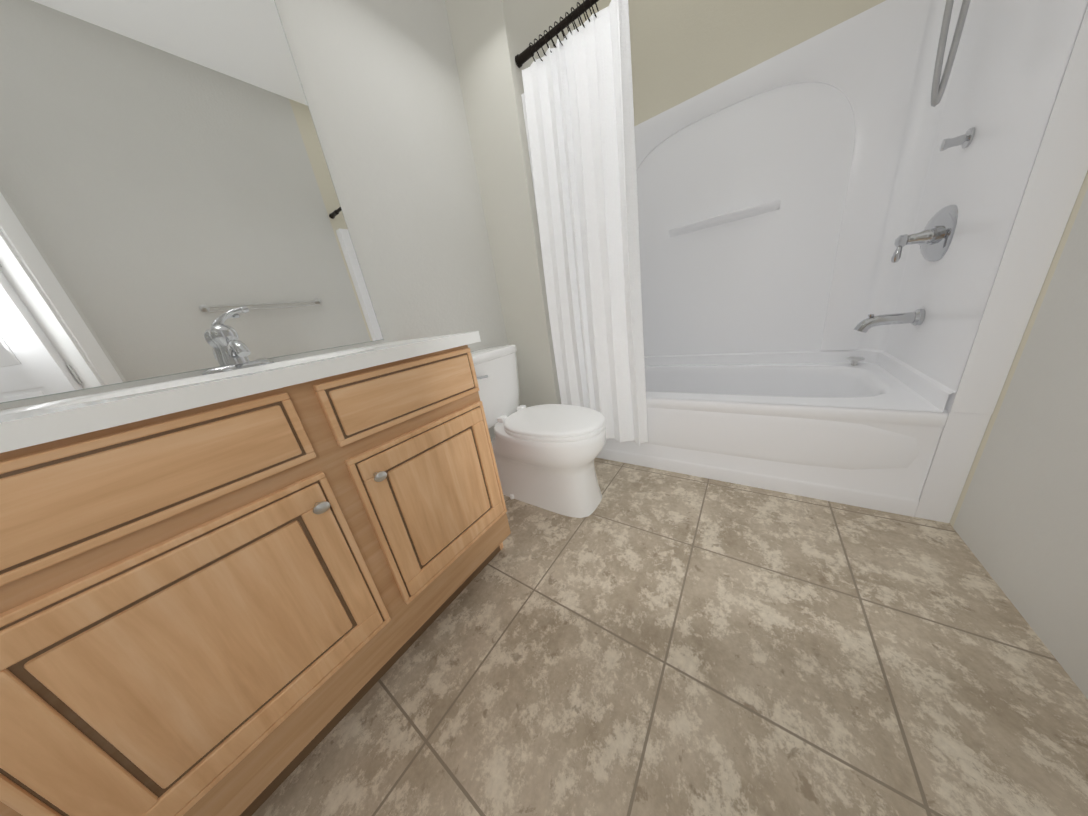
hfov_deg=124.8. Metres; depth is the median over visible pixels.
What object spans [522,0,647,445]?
shower curtain
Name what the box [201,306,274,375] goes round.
faucet
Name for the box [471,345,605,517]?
toilet
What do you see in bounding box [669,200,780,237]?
shelf
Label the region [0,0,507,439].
wall
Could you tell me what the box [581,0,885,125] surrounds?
wall
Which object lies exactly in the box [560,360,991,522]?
tub
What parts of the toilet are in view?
flush lever, tank lid, tank, bowl, seat, lid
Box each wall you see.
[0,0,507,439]
[445,0,582,407]
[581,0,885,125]
[953,189,1087,698]
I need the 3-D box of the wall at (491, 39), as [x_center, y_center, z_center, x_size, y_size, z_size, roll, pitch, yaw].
[0.019,-1.141,1.853,0.410,2.740,0.890,5,23,35]
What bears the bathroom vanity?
on the floor
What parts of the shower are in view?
spout, valve lever, valve stem, valve plate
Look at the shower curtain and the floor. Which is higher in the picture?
the shower curtain
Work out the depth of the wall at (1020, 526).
0.69 m
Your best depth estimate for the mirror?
0.71 m
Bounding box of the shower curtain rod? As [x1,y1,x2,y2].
[515,0,598,67]
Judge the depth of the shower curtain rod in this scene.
1.15 m
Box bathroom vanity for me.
[0,306,510,815]
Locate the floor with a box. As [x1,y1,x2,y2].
[252,458,1087,815]
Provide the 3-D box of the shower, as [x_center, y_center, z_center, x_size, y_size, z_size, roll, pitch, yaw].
[0.841,-0.786,1.365,1.539,2.151,0.740,5,23,35]
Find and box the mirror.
[0,0,383,402]
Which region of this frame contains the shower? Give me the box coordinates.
[521,0,1087,522]

